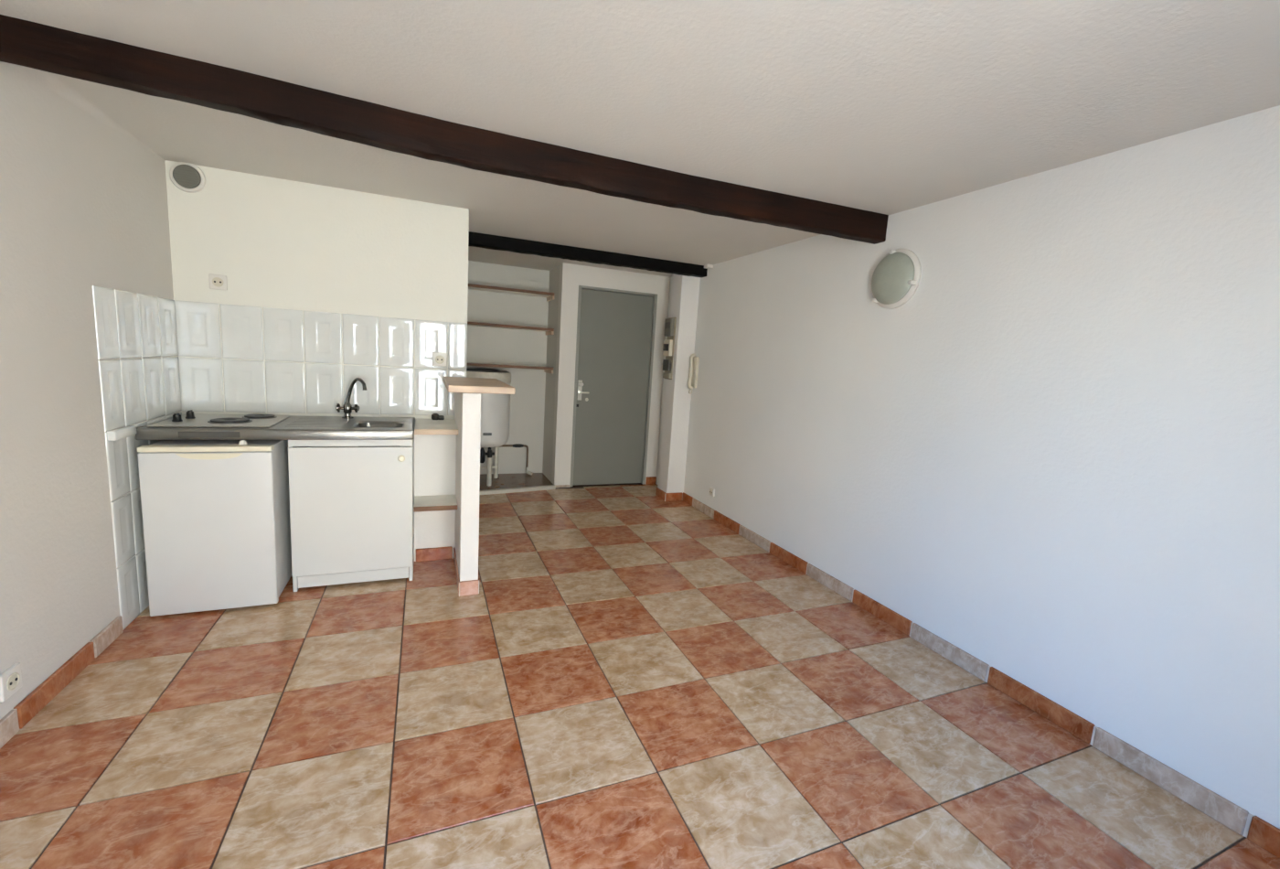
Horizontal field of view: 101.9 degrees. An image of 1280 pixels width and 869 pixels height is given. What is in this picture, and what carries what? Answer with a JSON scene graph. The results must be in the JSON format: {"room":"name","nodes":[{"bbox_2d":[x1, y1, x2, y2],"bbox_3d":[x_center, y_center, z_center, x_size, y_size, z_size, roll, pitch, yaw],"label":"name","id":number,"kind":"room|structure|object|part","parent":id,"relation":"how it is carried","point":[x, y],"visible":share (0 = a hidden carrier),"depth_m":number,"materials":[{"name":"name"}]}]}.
{"room":"studio apartment","nodes":[
{"label":"studio apartment","id":0,"kind":"room"},
{"bbox_2d":[0,61,181,719],"bbox_3d":[-2.234,-0.119,1.959,0.156,2.366,6.458,0,9,-23],"label":"wall","id":1,"kind":"structure","parent":0,"point":[89,353],"depth_m":2.02,"materials":[{"name":"white paint"}]},
{"bbox_2d":[0,661,22,702],"bbox_3d":[-2.078,0.816,1.714,0.016,0.090,0.090,0,9,-23],"label":"wall socket","id":2,"kind":"object","parent":1,"relation":"attached to","point":[11,678],"visible":1,"depth_m":1.71,"materials":[{"name":"white plastic"}]},
{"bbox_2d":[0,615,123,747],"bbox_3d":[-1.720,1.105,0.851,0.016,0.082,3.255,0,9,-23],"label":"baseboard","id":3,"kind":"structure","parent":1,"relation":"attached to","point":[34,702],"depth_m":1.91,"materials":[{"name":"tile"}]},
{"bbox_2d":[6,62,165,160],"bbox_3d":[-1.668,-1.050,0.934,0.180,0.180,4.038,0,9,-23],"label":"trim","id":4,"kind":"structure","parent":1,"relation":"attached to","point":[53,81],"depth_m":2.01,"materials":[{"name":"white paint"}]},
{"bbox_2d":[164,160,469,418],"bbox_3d":[-2.263,-0.494,4.137,1.525,2.251,2.098,0,9,-23],"label":"wall","id":5,"kind":"structure","parent":0,"point":[329,287],"depth_m":3.08,"materials":[{"name":"white paint"}]},
{"bbox_2d":[169,161,205,192],"bbox_3d":[-2.415,-1.374,2.767,0.154,0.154,0.028,0,9,-23],"label":"air vent","id":6,"kind":"object","parent":5,"relation":"in","point":[188,177],"visible":1,"depth_m":2.76,"materials":[{"name":"white plastic"}]},
{"bbox_2d":[208,273,227,289],"bbox_3d":[-2.350,-0.848,2.890,0.082,0.082,0.016,0,9,-23],"label":"wall socket","id":7,"kind":"object","parent":5,"relation":"attached to","point":[218,282],"visible":1,"depth_m":2.89,"materials":[{"name":"white plastic"}]},
{"bbox_2d":[414,418,458,434],"bbox_3d":[-1.264,-0.051,3.211,0.236,0.032,0.484,0,9,-23],"label":"shelf","id":8,"kind":"object","parent":5,"relation":"on","point":[422,426],"visible":1,"depth_m":3.08,"materials":[{"name":"brown wood"}]},
{"bbox_2d":[431,413,444,419],"bbox_3d":[-1.322,-0.117,3.392,0.078,0.041,0.048,0,9,-23],"label":"plug","id":9,"kind":"object","parent":8,"relation":"on","point":[434,416],"visible":1,"depth_m":3.37,"materials":[{"name":"plastic"}]},
{"bbox_2d":[432,352,447,366],"bbox_3d":[-1.302,-0.487,3.373,0.090,0.090,0.016,0,9,-23],"label":"wall socket","id":10,"kind":"object","parent":5,"relation":"attached to","point":[439,359],"visible":1,"depth_m":3.37,"materials":[{"name":"white plastic"}]},
{"bbox_2d":[414,434,456,561],"bbox_3d":[-1.346,0.378,3.401,0.244,0.853,0.226,0,9,-23],"label":"wall","id":11,"kind":"structure","parent":0,"point":[434,454],"depth_m":3.29,"materials":[{"name":"white paint"}]},
{"bbox_2d":[415,545,453,561],"bbox_3d":[-1.326,0.770,3.343,0.228,0.082,0.016,0,9,-23],"label":"baseboard","id":12,"kind":"structure","parent":11,"relation":"attached to","point":[439,552],"depth_m":3.33,"materials":[{"name":"tile"}]},
{"bbox_2d":[454,392,481,581],"bbox_3d":[-1.075,0.281,3.191,0.096,1.138,0.783,0,9,-23],"label":"support post","id":13,"kind":"structure","parent":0,"point":[467,406],"depth_m":2.85,"materials":[{"name":"white paint"}]},
{"bbox_2d":[413,494,457,511],"bbox_3d":[-1.253,0.417,3.177,0.240,0.027,0.256,0,9,-23],"label":"shelf","id":14,"kind":"object","parent":13,"relation":"attached to","point":[439,502],"visible":1,"depth_m":3.13,"materials":[{"name":"beige wood"}]},
{"bbox_2d":[453,546,459,596],"bbox_3d":[-1.106,0.815,3.127,0.008,0.082,0.558,0,9,-23],"label":"baseboard","id":15,"kind":"structure","parent":13,"relation":"attached to","point":[454,554],"depth_m":3.03,"materials":[{"name":"tile"}]},
{"bbox_2d":[459,579,479,596],"bbox_3d":[-0.956,0.857,2.901,0.109,0.082,0.016,0,9,-23],"label":"baseboard","id":16,"kind":"structure","parent":13,"relation":"attached to","point":[466,587],"depth_m":2.89,"materials":[{"name":"tile"}]},
{"bbox_2d":[442,376,515,394],"bbox_3d":[-0.982,-0.298,3.099,0.340,0.037,0.824,0,9,-23],"label":"bar","id":17,"kind":"object","parent":13,"relation":"on","point":[453,384],"visible":1,"depth_m":2.78,"materials":[{"name":"brown wood"}]},
{"bbox_2d":[466,260,559,481],"bbox_3d":[-1.401,-0.623,5.409,1.041,2.251,0.594,0,9,-23],"label":"wall","id":18,"kind":"structure","parent":0,"point":[531,413],"depth_m":5.57,"materials":[{"name":"paint"}]},
{"bbox_2d":[466,362,553,373],"bbox_3d":[-1.417,-0.694,5.368,0.976,0.064,0.381,0,9,-23],"label":"shelf","id":19,"kind":"object","parent":18,"relation":"attached to","point":[549,369],"visible":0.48,"depth_m":5.25,"materials":[{"name":"brown wood"}]},
{"bbox_2d":[467,320,554,335],"bbox_3d":[-1.402,-1.090,5.333,0.976,0.064,0.332,0,9,-23],"label":"shelf","id":20,"kind":"object","parent":18,"relation":"attached to","point":[549,331],"visible":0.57,"depth_m":5.25,"materials":[{"name":"brown wood"}]},
{"bbox_2d":[468,283,554,301],"bbox_3d":[-1.385,-1.449,5.295,0.976,0.064,0.303,0,9,-23],"label":"shelf","id":21,"kind":"object","parent":18,"relation":"attached to","point":[549,296],"visible":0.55,"depth_m":5.26,"materials":[{"name":"brown wood"}]},
{"bbox_2d":[551,262,670,484],"bbox_3d":[-0.313,-0.566,5.488,1.152,2.251,0.144,0,9,-23],"label":"wall","id":22,"kind":"structure","parent":0,"point":[571,276],"depth_m":5.30,"materials":[{"name":"white paint"}]},
{"bbox_2d":[479,484,555,494],"bbox_3d":[-1.295,0.549,5.064,0.997,0.039,0.053,-1,10,-31],"label":"trim","id":23,"kind":"structure","parent":22,"relation":"attached to","point":[549,486],"depth_m":5.10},
{"bbox_2d":[554,484,570,487],"bbox_3d":[-0.807,0.536,5.387,0.168,0.025,0.010,0,9,-23],"label":"baseboard","id":24,"kind":"object","parent":22,"relation":"attached to","point":[557,485],"visible":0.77,"depth_m":5.38,"materials":[{"name":"tile"}]},
{"bbox_2d":[570,285,657,486],"bbox_3d":[-0.277,-0.464,5.449,0.853,2.050,0.109,0,9,-23],"label":"door","id":25,"kind":"structure","parent":22,"relation":"in","point":[616,328],"depth_m":5.44,"materials":[{"name":"grey paint"}]},
{"bbox_3d":[-0.614,-0.453,5.309,0.041,0.205,0.006,0,9,-23],"label":"handle plate","id":26,"kind":"part","parent":25,"relation":"part of","materials":[{"name":"metal"}]},
{"bbox_2d":[645,476,656,484],"bbox_3d":[0.121,0.511,5.764,0.131,0.082,0.016,0,9,-23],"label":"baseboard","id":27,"kind":"structure","parent":22,"relation":"attached to","point":[648,479],"depth_m":5.76,"materials":[{"name":"tile"}]},
{"bbox_2d":[0,472,1279,868],"bbox_3d":[-0.573,0.984,2.836,3.903,0.144,6.458,0,9,-23],"label":"floor","id":28,"kind":"structure","parent":0,"point":[630,679],"depth_m":1.87,"materials":[{"name":"tile"}]},
{"bbox_2d":[137,439,292,616],"bbox_3d":[-2.170,0.423,2.758,0.508,0.829,0.584,0,9,-23],"label":"mini fridge","id":29,"kind":"object","parent":28,"relation":"on","point":[216,513],"visible":0.93,"depth_m":2.50,"materials":[{"name":"white metal"}]},
{"bbox_3d":[-2.047,0.066,2.463,0.508,0.025,0.055,0,9,-23],"label":"trim","id":30,"kind":"part","parent":29,"relation":"part of","materials":[{"name":"plastic"}]},
{"bbox_2d":[238,439,247,444],"bbox_3d":[-1.952,0.041,2.550,0.037,0.027,0.036,0,9,-23],"label":"stopper","id":31,"kind":"object","parent":29,"relation":"on","point":[241,442],"visible":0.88,"depth_m":2.54,"materials":[{"name":"plastic"}]},
{"bbox_2d":[288,435,414,591],"bbox_3d":[-1.657,0.408,3.053,0.592,0.838,0.512,0,9,-23],"label":"base cabinet","id":32,"kind":"object","parent":28,"relation":"on","point":[352,514],"visible":0.84,"depth_m":2.84,"materials":[{"name":"white laminate"}]},
{"bbox_2d":[135,414,415,447],"bbox_3d":[-1.913,0.003,2.905,1.189,0.149,0.560,0,9,-23],"label":"countertop","id":33,"kind":"structure","parent":32,"relation":"on","point":[294,427],"depth_m":2.72,"materials":[{"name":"metal"}]},
{"bbox_2d":[147,409,290,426],"bbox_3d":[-2.203,-0.096,2.765,0.488,0.050,0.467,0,9,-23],"label":"cooktop","id":34,"kind":"object","parent":33,"relation":"in","point":[191,419],"visible":1,"depth_m":2.69,"materials":[{"name":"metal"}]},
{"bbox_2d":[335,377,367,418],"bbox_3d":[-1.725,-0.220,3.126,0.205,0.250,0.093,4,8,2],"label":"mixer tap","id":35,"kind":"object","parent":33,"relation":"on","point":[347,408],"visible":1,"depth_m":3.12,"materials":[{"name":"silver metal"}]},
{"bbox_3d":[-1.698,-0.256,3.107,0.161,0.171,0.026,7,9,20],"label":"spout","id":36,"kind":"part","parent":35,"relation":"part of","materials":[{"name":"silver metal"}]},
{"bbox_2d":[349,420,406,447],"bbox_3d":[-1.507,0.013,3.009,0.283,0.148,0.299,0,9,-23],"label":"sink basin","id":37,"kind":"object","parent":33,"relation":"in","point":[382,424],"depth_m":3.09,"materials":[{"name":"metal"}]},
{"bbox_3d":[-1.553,0.044,2.806,0.590,0.037,0.016,0,9,-23],"label":"rail","id":38,"kind":"part","parent":32,"relation":"part of","materials":[{"name":"white laminate"}]},
{"bbox_3d":[-1.324,0.131,2.881,0.037,0.037,0.032,0,9,-23],"label":"door knob","id":39,"kind":"part","parent":32,"relation":"part of","materials":[{"name":"plastic"}]},
{"bbox_2d":[466,368,511,485],"bbox_3d":[-1.584,-0.092,5.300,0.496,1.154,0.496,0,9,-23],"label":"water heater","id":40,"kind":"object","parent":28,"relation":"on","point":[495,407],"visible":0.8,"depth_m":5.12,"materials":[{"name":"metal"}]},
{"bbox_3d":[-1.577,-0.211,5.283,0.484,0.656,0.484,0,9,-23],"label":"tank","id":41,"kind":"part","parent":40,"relation":"part of","materials":[{"name":"metal"}]},
{"bbox_2d":[498,444,533,474],"bbox_3d":[-1.384,0.273,5.690,0.415,0.338,0.082,2,8,-14],"label":"pipe","id":42,"kind":"object","parent":28,"relation":"on","point":[513,445],"visible":0.97,"depth_m":5.72,"materials":[{"name":"grey metal"}]},
{"bbox_2d":[0,0,1279,277],"bbox_3d":[-0.426,-1.343,2.500,3.903,0.123,6.458,0,9,-23],"label":"ceiling","id":43,"kind":"structure","parent":0,"point":[888,107],"depth_m":1.66,"materials":[{"name":"paint"}]},
{"bbox_2d":[0,14,888,244],"bbox_3d":[-0.329,-1.172,2.250,3.661,0.155,0.152,0,9,-23],"label":"ceiling beam","id":44,"kind":"structure","parent":43,"relation":"attached to","point":[25,43],"depth_m":1.99,"materials":[{"name":"brown wood"}]},
{"bbox_2d":[468,231,707,277],"bbox_3d":[-0.390,-1.509,4.386,2.136,0.106,0.113,0,9,-23],"label":"ceiling beam","id":45,"kind":"structure","parent":43,"relation":"attached to","point":[490,241],"depth_m":4.31,"materials":[{"name":"black wood"}]},
{"bbox_2d":[704,264,713,268],"bbox_3d":[0.617,-1.516,4.683,0.057,0.029,0.070,0,9,-23],"label":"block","id":46,"kind":"object","parent":43,"relation":"attached to","point":[707,266],"visible":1,"depth_m":4.66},
{"bbox_2d":[657,273,700,492],"bbox_3d":[0.372,-0.465,5.093,0.189,2.251,0.226,0,9,-23],"label":"wall pillar","id":47,"kind":"structure","parent":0,"point":[684,300],"depth_m":5.00,"materials":[{"name":"white paint"}]},
{"bbox_2d":[655,487,665,500],"bbox_3d":[0.210,0.598,5.207,0.016,0.082,0.226,0,9,-23],"label":"baseboard","id":48,"kind":"structure","parent":47,"relation":"attached to","point":[659,493],"depth_m":5.20,"materials":[{"name":"tile"}]},
{"bbox_2d":[662,317,676,379],"bbox_3d":[0.271,-0.832,5.015,0.059,0.590,0.160,0,9,-23],"label":"board","id":49,"kind":"object","parent":47,"relation":"attached to","point":[670,323],"visible":1,"depth_m":4.98,"materials":[{"name":"grey plastic"}]},
{"bbox_2d":[664,491,682,501],"bbox_3d":[0.336,0.617,5.130,0.189,0.082,0.016,0,9,-23],"label":"baseboard","id":50,"kind":"structure","parent":47,"relation":"attached to","point":[668,496],"depth_m":5.12,"materials":[{"name":"tile"}]},
{"bbox_2d":[656,105,1279,828],"bbox_3d":[1.242,-0.108,3.402,0.123,2.366,6.458,0,9,-23],"label":"wall","id":51,"kind":"structure","parent":0,"point":[1057,460],"depth_m":2.09,"materials":[{"name":"white paint"}]},
{"bbox_2d":[687,352,699,394],"bbox_3d":[0.497,-0.576,4.926,0.086,0.386,0.074,0,9,-23],"label":"handset","id":52,"kind":"object","parent":51,"relation":"attached to","point":[693,359],"visible":1,"depth_m":4.91,"materials":[{"name":"beige plastic"}]},
{"bbox_2d":[709,487,714,496],"bbox_3d":[0.644,0.515,4.647,0.024,0.070,0.070,0,9,-23],"label":"wall socket","id":53,"kind":"object","parent":51,"relation":"attached to","point":[711,490],"visible":1,"depth_m":4.62,"materials":[{"name":"white plastic"}]},
{"bbox_2d":[871,248,921,309],"bbox_3d":[1.374,-0.850,2.830,0.075,0.316,0.316,0,9,-23],"label":"wall lamp","id":54,"kind":"object","parent":51,"relation":"attached to","point":[896,278],"visible":1,"depth_m":2.78,"materials":[{"name":"white glass"}]},
{"bbox_2d":[682,491,1279,858],"bbox_3d":[1.343,0.992,2.969,0.016,0.082,4.838,0,9,-23],"label":"baseboard","id":55,"kind":"structure","parent":51,"relation":"attached to","point":[1259,831],"depth_m":2.11,"materials":[{"name":"tile"}]}
]}

